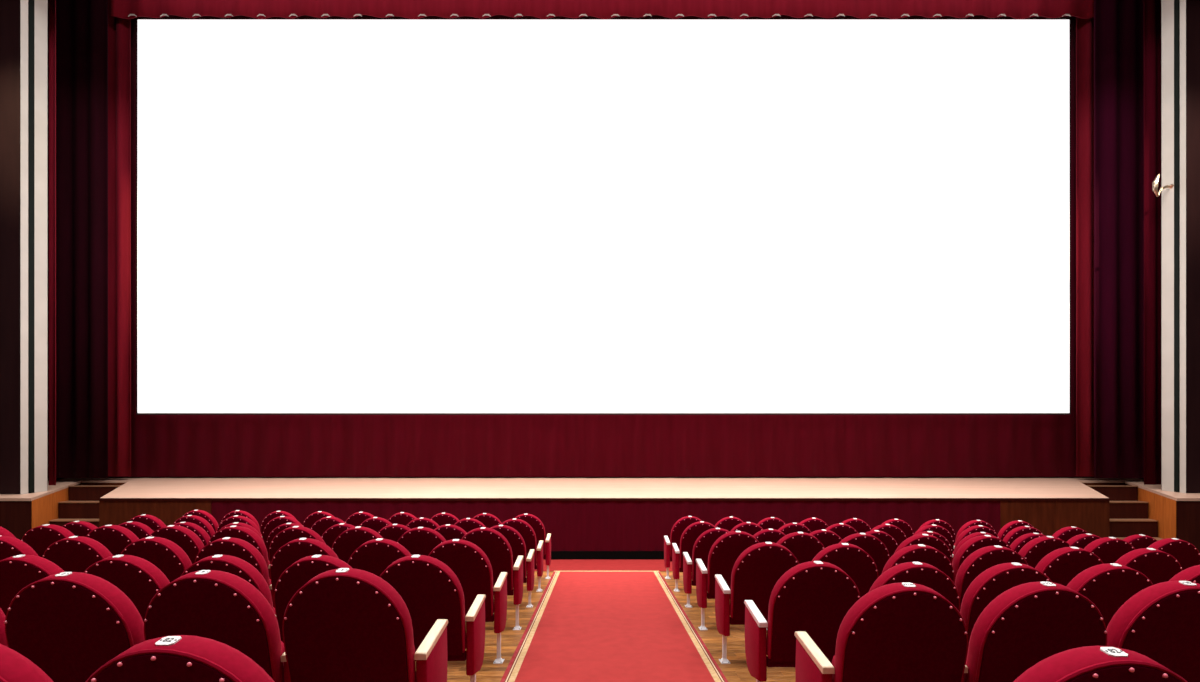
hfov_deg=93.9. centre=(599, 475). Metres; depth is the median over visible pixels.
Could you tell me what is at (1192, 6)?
wall
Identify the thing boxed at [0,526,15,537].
seat
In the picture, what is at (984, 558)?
backrest
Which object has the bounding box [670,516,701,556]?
backrest
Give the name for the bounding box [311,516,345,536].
seat
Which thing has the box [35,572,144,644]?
backrest
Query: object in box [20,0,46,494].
pillar
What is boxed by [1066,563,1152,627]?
seat
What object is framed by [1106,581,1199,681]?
seat
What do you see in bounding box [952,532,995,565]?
seat
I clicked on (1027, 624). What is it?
seat
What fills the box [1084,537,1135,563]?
seat
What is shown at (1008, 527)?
seat
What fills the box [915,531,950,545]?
seat back
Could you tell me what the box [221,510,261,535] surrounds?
seat
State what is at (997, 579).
backrest
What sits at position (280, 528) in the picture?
cushion
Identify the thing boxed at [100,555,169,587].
backrest
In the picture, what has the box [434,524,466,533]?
cushion
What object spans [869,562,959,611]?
seat
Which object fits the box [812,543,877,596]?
seat
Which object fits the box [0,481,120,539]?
stairs
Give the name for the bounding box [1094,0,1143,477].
drape
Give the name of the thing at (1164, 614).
backrest
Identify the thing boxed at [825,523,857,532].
cushion
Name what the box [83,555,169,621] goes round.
seat
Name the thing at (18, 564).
cushion
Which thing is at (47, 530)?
cushion
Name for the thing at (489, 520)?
seat
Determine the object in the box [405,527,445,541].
cushion
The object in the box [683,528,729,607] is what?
seat
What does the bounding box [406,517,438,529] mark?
seat
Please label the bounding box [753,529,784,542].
seat
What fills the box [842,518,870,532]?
seat
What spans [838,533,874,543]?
seat back
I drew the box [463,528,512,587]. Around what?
cushion
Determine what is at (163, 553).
cushion
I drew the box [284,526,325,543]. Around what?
cushion
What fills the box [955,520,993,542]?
cushion
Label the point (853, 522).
cushion
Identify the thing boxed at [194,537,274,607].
seat
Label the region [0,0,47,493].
wall
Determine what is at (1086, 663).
seat
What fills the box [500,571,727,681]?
carpet
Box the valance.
[111,0,1093,18]
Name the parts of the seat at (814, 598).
panel, armrest, hinge rail, panel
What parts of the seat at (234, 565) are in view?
panel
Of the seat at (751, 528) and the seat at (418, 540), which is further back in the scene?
the seat at (751, 528)
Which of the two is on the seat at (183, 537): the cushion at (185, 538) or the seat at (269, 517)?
the cushion at (185, 538)
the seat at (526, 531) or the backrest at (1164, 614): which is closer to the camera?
the backrest at (1164, 614)
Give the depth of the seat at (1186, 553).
5.18 m
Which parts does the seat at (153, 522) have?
panel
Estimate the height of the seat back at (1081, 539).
0.598 m
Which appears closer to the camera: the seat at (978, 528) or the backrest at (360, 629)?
the backrest at (360, 629)
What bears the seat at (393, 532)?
on the floor
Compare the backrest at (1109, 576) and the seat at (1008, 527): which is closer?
the backrest at (1109, 576)
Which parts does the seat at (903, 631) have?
panel, armrest, panel, number plate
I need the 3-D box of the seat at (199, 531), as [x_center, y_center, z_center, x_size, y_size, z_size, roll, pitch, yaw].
[-4.533,0.989,6.329,0.590,0.973,0.512,0,0,0]
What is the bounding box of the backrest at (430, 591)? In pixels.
[386,555,465,650]
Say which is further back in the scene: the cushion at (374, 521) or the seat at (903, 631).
the cushion at (374, 521)
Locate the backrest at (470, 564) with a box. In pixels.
[430,539,493,612]
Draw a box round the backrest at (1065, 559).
[1035,547,1086,571]
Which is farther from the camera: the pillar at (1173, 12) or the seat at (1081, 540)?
the pillar at (1173, 12)
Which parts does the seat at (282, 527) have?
panel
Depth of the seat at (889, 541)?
6.10 m
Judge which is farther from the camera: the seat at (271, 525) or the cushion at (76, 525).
the seat at (271, 525)
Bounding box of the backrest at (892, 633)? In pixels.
[833,582,944,681]
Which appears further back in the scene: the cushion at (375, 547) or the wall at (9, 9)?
the wall at (9, 9)
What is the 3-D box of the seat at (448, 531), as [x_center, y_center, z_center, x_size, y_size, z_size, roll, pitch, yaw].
[-1.633,1.002,6.329,0.590,0.946,0.512,0,0,0]
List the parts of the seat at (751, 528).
panel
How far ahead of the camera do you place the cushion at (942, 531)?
6.97 m
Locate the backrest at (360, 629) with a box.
[307,568,415,681]
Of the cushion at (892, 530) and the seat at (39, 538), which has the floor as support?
the seat at (39, 538)
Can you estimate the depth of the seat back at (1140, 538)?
6.09 m
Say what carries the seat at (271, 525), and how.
on the floor
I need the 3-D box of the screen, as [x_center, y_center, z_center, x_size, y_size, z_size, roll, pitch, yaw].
[0.078,-6.351,12.585,20.947,9.948,0.070,0,0,0]
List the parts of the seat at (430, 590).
panel, hinge rail, post, panel, armrest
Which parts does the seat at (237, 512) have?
panel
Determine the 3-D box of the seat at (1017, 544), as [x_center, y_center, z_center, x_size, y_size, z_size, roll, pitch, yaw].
[4.739,1.048,6.329,0.590,0.853,0.512,0,0,0]
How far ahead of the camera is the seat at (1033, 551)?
5.18 m
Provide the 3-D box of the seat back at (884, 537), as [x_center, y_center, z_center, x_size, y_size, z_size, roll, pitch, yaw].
[3.030,0.895,6.203,0.528,0.598,0.219,0,0,0]
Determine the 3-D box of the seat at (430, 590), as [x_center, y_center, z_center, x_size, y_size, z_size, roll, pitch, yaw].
[-1.047,0.969,3.479,0.590,1.012,0.512,0,0,0]
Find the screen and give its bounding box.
[136,17,1070,414]
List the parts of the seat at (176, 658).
panel, number plate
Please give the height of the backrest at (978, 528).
0.598 m
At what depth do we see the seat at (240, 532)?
5.18 m
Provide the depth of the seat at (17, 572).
3.25 m
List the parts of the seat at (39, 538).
panel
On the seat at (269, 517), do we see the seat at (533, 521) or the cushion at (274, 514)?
the cushion at (274, 514)
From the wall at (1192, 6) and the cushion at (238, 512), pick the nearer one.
the cushion at (238, 512)
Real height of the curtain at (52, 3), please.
11.468 m
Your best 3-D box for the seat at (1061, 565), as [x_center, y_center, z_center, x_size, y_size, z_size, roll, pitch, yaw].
[3.568,1.007,4.449,0.590,0.937,0.512,0,0,0]
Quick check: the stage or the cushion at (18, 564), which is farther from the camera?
the stage
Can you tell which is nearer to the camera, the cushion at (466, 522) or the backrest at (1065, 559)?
the backrest at (1065, 559)
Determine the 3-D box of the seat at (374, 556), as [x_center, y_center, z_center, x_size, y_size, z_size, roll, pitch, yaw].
[-1.642,0.975,4.449,0.590,1.000,0.512,0,0,0]
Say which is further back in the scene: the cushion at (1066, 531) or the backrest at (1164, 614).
the cushion at (1066, 531)
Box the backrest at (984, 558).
[955,546,1010,593]
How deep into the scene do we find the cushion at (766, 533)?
6.09 m
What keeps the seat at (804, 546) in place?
on the floor
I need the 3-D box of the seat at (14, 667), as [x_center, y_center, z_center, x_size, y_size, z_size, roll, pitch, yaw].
[-1.624,0.940,1.599,0.590,1.071,0.512,0,0,0]
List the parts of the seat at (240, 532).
panel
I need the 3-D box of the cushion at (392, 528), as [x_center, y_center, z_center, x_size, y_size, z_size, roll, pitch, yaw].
[-2.244,0.824,6.203,0.528,0.598,0.219,0,0,0]
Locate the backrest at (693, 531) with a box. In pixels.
[679,521,715,567]
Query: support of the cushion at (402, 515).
on the seat at (403, 518)
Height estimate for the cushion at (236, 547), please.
0.598 m
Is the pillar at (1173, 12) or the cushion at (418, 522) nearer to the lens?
the cushion at (418, 522)
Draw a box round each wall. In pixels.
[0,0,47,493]
[1186,0,1199,492]
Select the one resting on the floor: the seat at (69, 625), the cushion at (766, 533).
the seat at (69, 625)
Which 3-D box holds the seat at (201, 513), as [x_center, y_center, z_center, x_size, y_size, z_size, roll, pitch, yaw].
[-5.681,0.975,8.079,0.652,0.999,0.512,0,0,0]
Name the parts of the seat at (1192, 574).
panel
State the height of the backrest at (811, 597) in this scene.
0.598 m
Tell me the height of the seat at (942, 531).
0.868 m
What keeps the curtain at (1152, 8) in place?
hanging from the ceiling
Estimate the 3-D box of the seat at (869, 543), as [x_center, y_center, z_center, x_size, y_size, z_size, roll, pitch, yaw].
[2.413,1.002,5.409,0.590,0.945,0.512,0,0,0]
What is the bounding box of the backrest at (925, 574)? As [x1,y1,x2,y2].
[869,562,943,591]
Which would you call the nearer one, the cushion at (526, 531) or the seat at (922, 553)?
the seat at (922, 553)
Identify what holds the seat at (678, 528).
on the floor
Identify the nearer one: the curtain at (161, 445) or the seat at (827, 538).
the seat at (827, 538)
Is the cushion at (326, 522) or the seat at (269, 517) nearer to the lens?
the cushion at (326, 522)
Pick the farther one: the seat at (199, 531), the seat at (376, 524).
the seat at (376, 524)
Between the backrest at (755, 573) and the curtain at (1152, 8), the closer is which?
the backrest at (755, 573)
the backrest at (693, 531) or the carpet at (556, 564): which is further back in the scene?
the carpet at (556, 564)
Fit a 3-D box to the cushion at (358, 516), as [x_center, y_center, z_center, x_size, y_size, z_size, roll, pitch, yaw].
[-3.361,0.802,7.953,0.528,0.598,0.219,0,0,0]
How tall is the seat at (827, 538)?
0.889 m
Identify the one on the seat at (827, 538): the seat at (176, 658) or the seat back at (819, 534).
the seat back at (819, 534)
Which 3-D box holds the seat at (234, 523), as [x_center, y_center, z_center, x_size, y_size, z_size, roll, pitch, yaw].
[-3.953,0.991,6.329,0.590,0.968,0.512,0,0,0]
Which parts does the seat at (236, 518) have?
panel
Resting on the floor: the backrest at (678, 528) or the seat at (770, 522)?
the seat at (770, 522)
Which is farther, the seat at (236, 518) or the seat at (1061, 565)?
the seat at (236, 518)
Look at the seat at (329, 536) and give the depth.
6.10 m
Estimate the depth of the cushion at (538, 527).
7.87 m
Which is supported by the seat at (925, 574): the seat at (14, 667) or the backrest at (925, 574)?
the backrest at (925, 574)
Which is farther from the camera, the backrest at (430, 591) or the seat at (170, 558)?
the seat at (170, 558)
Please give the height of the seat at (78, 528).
0.984 m
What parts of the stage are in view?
panel, panel, panel, panel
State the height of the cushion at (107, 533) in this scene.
0.598 m
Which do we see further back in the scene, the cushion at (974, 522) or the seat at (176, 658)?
the cushion at (974, 522)
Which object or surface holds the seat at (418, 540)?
on the floor
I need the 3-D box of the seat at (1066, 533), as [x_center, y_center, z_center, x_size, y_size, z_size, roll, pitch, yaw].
[5.915,1.053,7.199,0.652,0.843,0.512,0,0,0]
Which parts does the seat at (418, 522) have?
panel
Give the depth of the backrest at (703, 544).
6.12 m
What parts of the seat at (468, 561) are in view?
panel, hinge rail, foot plate, post, panel, armrest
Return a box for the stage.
[56,478,1143,558]
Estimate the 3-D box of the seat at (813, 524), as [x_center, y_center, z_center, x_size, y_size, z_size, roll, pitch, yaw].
[2.975,1.030,8.079,0.590,0.889,0.512,0,0,0]
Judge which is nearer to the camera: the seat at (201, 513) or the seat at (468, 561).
the seat at (468, 561)
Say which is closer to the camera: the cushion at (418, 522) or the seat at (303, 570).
the seat at (303, 570)
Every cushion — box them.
[3,555,64,574]
[38,524,74,536]
[61,536,112,557]
[62,521,97,529]
[99,525,139,541]
[137,537,191,568]
[162,525,203,549]
[213,537,270,590]
[223,510,259,529]
[263,516,302,531]
[264,511,296,519]
[267,523,303,539]
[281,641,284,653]
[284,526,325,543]
[288,538,338,558]
[290,555,351,567]
[311,517,345,527]
[322,523,354,535]
[342,527,383,538]
[345,512,374,521]
[359,517,391,525]
[361,539,410,555]
[378,524,409,532]
[388,512,415,519]
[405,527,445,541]
[406,518,438,526]
[431,513,458,520]
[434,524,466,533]
[454,518,485,526]
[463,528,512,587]
[491,525,526,577]
[501,519,536,564]
[515,514,545,554]
[715,517,743,526]
[753,529,784,537]
[758,517,785,524]
[777,532,815,543]
[800,518,828,526]
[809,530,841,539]
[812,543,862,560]
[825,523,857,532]
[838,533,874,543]
[842,518,869,526]
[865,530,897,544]
[871,524,906,538]
[881,519,912,530]
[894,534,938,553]
[913,525,951,535]
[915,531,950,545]
[919,519,953,530]
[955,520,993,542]
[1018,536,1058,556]
[1052,527,1085,536]
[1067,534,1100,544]
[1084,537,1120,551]
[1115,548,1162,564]
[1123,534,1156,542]
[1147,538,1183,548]
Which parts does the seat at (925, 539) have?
panel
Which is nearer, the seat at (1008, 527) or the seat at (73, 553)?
the seat at (73, 553)
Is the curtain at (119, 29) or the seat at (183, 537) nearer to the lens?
the seat at (183, 537)
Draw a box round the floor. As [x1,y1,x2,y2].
[415,571,794,681]
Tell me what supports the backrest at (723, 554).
on the seat at (723, 554)
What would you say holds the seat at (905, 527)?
on the floor
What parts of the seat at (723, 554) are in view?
panel, armrest, post, hinge rail, panel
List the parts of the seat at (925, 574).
panel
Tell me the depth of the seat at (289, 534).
5.18 m
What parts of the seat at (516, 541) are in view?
panel, post, armrest, panel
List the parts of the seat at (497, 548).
panel, post, panel, armrest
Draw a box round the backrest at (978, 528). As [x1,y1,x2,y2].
[954,525,997,550]
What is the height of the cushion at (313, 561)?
0.598 m
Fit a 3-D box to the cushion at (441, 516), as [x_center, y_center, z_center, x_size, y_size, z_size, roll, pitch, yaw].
[-2.201,0.816,7.953,0.528,0.598,0.219,0,0,0]
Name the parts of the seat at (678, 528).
panel, armrest, panel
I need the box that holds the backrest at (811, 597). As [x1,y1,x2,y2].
[767,561,848,657]
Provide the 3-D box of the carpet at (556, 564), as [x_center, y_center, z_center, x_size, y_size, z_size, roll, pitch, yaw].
[0.000,1.471,9.252,16.800,0.008,1.195,0,0,0]
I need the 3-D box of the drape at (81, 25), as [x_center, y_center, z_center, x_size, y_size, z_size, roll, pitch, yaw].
[-11.350,-5.620,12.095,1.437,11.331,0.124,0,0,2]
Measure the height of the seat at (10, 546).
1.023 m
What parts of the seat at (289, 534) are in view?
panel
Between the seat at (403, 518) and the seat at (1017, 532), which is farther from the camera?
the seat at (403, 518)
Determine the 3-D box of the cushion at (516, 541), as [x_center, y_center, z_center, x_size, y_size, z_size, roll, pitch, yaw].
[-1.084,0.835,6.203,0.528,0.598,0.219,0,0,0]
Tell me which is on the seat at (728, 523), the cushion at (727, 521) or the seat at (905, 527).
the cushion at (727, 521)
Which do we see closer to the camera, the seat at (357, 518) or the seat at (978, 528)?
the seat at (978, 528)
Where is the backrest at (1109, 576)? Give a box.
[1066,563,1134,590]
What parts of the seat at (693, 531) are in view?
panel, armrest, panel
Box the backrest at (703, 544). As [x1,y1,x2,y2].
[692,528,729,580]
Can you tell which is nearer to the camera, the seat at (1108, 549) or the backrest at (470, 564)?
the backrest at (470, 564)
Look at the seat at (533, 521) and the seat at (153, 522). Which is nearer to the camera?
the seat at (153, 522)
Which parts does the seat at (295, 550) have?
panel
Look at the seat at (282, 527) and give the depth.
6.10 m
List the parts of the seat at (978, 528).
panel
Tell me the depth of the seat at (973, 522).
7.86 m
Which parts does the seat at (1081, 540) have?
panel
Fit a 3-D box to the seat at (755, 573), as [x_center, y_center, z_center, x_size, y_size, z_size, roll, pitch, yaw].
[1.248,0.988,4.449,0.590,0.974,0.512,0,0,0]
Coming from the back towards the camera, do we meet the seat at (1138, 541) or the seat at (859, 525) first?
the seat at (859, 525)
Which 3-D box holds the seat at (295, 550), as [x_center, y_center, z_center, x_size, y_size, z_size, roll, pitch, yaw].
[-2.222,0.973,4.449,0.590,1.004,0.512,0,0,0]
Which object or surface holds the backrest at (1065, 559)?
on the seat at (1061, 565)
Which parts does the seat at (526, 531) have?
panel, post, panel, armrest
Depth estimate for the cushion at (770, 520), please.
7.84 m
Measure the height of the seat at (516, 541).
0.940 m
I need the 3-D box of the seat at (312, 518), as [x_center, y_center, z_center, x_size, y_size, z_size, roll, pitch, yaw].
[-3.910,0.985,8.079,0.590,0.979,0.512,0,0,0]
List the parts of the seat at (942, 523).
panel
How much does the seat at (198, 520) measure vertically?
0.988 m
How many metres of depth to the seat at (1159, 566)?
4.22 m
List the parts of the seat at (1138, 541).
panel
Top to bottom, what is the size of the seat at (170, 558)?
1.014 m
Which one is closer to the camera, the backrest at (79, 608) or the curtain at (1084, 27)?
the backrest at (79, 608)
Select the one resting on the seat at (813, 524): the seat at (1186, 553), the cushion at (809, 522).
the cushion at (809, 522)
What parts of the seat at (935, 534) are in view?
panel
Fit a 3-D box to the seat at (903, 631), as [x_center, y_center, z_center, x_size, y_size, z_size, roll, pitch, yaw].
[1.253,0.961,2.534,0.590,1.028,0.512,0,0,0]
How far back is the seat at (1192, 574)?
3.28 m
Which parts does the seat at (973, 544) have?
panel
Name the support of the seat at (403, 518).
on the floor
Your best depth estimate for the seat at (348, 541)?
5.18 m
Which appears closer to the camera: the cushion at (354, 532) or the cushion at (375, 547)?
the cushion at (375, 547)
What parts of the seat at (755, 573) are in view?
panel, armrest, post, foot plate, hinge rail, panel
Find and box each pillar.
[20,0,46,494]
[1161,0,1185,492]
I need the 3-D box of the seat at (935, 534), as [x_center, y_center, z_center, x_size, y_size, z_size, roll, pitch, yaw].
[3.579,1.039,6.329,0.590,0.871,0.512,0,0,0]
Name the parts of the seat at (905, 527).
panel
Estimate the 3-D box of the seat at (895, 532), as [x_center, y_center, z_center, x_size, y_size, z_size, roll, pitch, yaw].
[3.564,1.037,7.199,0.590,0.876,0.512,0,0,0]
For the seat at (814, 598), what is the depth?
3.30 m
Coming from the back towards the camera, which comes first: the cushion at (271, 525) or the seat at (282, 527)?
the cushion at (271, 525)
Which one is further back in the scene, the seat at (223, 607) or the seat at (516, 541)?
the seat at (516, 541)
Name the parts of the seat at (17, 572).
panel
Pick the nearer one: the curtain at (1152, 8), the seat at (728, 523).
the seat at (728, 523)
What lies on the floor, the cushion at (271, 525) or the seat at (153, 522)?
the seat at (153, 522)
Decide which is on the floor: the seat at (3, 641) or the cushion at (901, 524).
the seat at (3, 641)
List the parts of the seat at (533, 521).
panel, armrest, panel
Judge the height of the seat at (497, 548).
0.997 m
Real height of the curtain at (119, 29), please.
11.294 m
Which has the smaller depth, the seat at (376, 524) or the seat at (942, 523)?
the seat at (376, 524)
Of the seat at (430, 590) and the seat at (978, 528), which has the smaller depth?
the seat at (430, 590)
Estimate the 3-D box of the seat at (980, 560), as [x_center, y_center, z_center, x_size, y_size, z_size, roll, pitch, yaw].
[2.988,1.002,4.449,0.590,0.946,0.512,0,0,0]
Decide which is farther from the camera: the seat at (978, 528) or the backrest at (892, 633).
the seat at (978, 528)
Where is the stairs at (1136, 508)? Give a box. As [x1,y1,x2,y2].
[1086,481,1199,552]
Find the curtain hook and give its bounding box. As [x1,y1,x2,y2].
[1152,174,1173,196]
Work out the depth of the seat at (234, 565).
3.25 m
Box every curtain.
[49,0,55,484]
[108,0,130,475]
[108,15,1093,476]
[1076,17,1093,475]
[1144,0,1160,484]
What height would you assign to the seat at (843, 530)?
0.884 m
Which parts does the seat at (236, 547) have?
panel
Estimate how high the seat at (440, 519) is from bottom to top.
0.959 m
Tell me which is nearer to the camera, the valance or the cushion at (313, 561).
the cushion at (313, 561)
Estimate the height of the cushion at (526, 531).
0.598 m
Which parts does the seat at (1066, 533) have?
panel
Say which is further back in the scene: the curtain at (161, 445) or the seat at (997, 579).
the curtain at (161, 445)
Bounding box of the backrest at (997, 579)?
[960,563,1036,623]
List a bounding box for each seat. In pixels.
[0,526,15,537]
[0,535,37,560]
[0,555,64,615]
[0,608,7,646]
[0,644,52,681]
[4,572,144,681]
[21,524,74,556]
[42,536,112,572]
[62,521,97,536]
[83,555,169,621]
[86,525,139,555]
[86,635,273,681]
[118,521,153,538]
[120,537,191,581]
[129,514,165,530]
[144,570,289,681]
[149,525,203,563]
[173,515,214,537]
[174,522,209,545]
[180,555,275,614]
[183,510,218,532]
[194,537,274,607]
[208,525,270,579]
[217,515,260,534]
[220,522,264,543]
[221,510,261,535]
[261,511,296,537]
[263,516,302,548]
[267,523,303,560]
[269,526,325,564]
[270,538,338,597]
[274,555,351,642]
[282,568,447,681]
[303,511,333,528]
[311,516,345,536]
[322,523,354,548]
[332,526,383,562]
[345,512,374,526]
[347,538,410,575]
[359,517,391,532]
[378,524,409,541]
[379,555,485,681]
[388,512,415,525]
[397,527,445,555]
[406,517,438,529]
[428,539,507,663]
[431,513,458,525]
[434,524,466,540]
[454,518,485,532]
[462,527,523,629]
[473,513,501,527]
[491,525,534,607]
[501,518,543,591]
[515,514,550,578]
[664,516,701,578]
[672,521,715,591]
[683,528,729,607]
[696,531,759,629]
[715,516,743,530]
[715,542,798,663]
[730,522,762,534]
[744,561,860,681]
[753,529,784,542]
[758,517,785,529]
[777,532,824,563]
[778,523,810,534]
[794,582,968,681]
[800,518,828,531]
[809,529,841,547]
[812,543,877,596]
[825,523,857,539]
[838,533,889,576]
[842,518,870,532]
[865,530,897,556]
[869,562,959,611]
[871,524,906,545]
[881,519,913,537]
[882,544,954,581]
[894,534,951,562]
[913,524,953,553]
[915,531,951,554]
[919,519,954,541]
[952,525,998,560]
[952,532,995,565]
[953,520,994,550]
[953,535,1011,583]
[955,545,1028,608]
[960,563,1051,646]
[963,582,1106,681]
[998,520,1033,539]
[1003,526,1041,545]
[1010,533,1044,552]
[1013,646,1186,681]
[1018,536,1071,567]
[1035,547,1103,585]
[1052,526,1086,541]
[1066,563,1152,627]
[1067,533,1100,548]
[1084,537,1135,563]
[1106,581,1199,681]
[1115,548,1182,584]
[1123,534,1156,548]
[1147,538,1199,569]
[1169,565,1199,583]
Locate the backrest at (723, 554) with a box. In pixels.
[707,531,755,591]
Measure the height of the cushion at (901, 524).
0.598 m
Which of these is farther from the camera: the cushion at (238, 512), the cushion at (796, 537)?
the cushion at (238, 512)
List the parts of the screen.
frame rail, frame rail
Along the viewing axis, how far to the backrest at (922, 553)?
4.22 m
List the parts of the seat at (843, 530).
panel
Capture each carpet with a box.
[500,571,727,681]
[534,559,679,570]
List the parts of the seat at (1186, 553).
panel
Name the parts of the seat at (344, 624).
number plate, panel, armrest, panel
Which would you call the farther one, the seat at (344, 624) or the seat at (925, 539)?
the seat at (925, 539)
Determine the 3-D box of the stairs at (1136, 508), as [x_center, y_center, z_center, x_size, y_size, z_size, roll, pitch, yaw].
[11.253,0.793,11.100,4.094,1.364,2.440,0,0,0]
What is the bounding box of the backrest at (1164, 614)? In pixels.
[1106,581,1199,647]
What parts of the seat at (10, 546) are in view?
panel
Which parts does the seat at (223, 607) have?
number plate, armrest, panel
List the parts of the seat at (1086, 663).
number plate, panel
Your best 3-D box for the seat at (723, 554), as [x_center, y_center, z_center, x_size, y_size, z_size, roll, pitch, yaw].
[1.253,0.993,5.409,0.590,0.964,0.512,0,0,0]
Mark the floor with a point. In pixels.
(737, 671)
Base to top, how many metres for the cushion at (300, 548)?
0.598 m
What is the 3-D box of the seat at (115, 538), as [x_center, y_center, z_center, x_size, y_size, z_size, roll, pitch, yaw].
[-4.537,0.964,5.409,0.590,1.021,0.512,0,0,0]
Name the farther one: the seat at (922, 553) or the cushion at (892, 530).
the cushion at (892, 530)
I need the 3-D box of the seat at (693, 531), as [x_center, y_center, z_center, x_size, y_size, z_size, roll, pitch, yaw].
[1.244,1.021,7.199,0.590,0.908,0.512,0,0,0]
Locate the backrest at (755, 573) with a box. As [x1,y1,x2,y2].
[730,542,791,615]
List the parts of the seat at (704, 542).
panel, armrest, post, panel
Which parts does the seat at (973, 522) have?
panel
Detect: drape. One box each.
[48,0,107,477]
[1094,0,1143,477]
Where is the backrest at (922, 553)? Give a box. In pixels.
[882,544,936,572]
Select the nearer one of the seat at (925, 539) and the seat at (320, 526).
the seat at (925, 539)
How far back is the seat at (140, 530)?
6.10 m
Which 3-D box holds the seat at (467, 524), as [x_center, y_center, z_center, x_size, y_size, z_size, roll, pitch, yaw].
[-1.617,1.000,7.199,0.590,0.950,0.512,0,0,0]
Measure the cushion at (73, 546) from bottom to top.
0.598 m
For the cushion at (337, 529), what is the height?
0.598 m

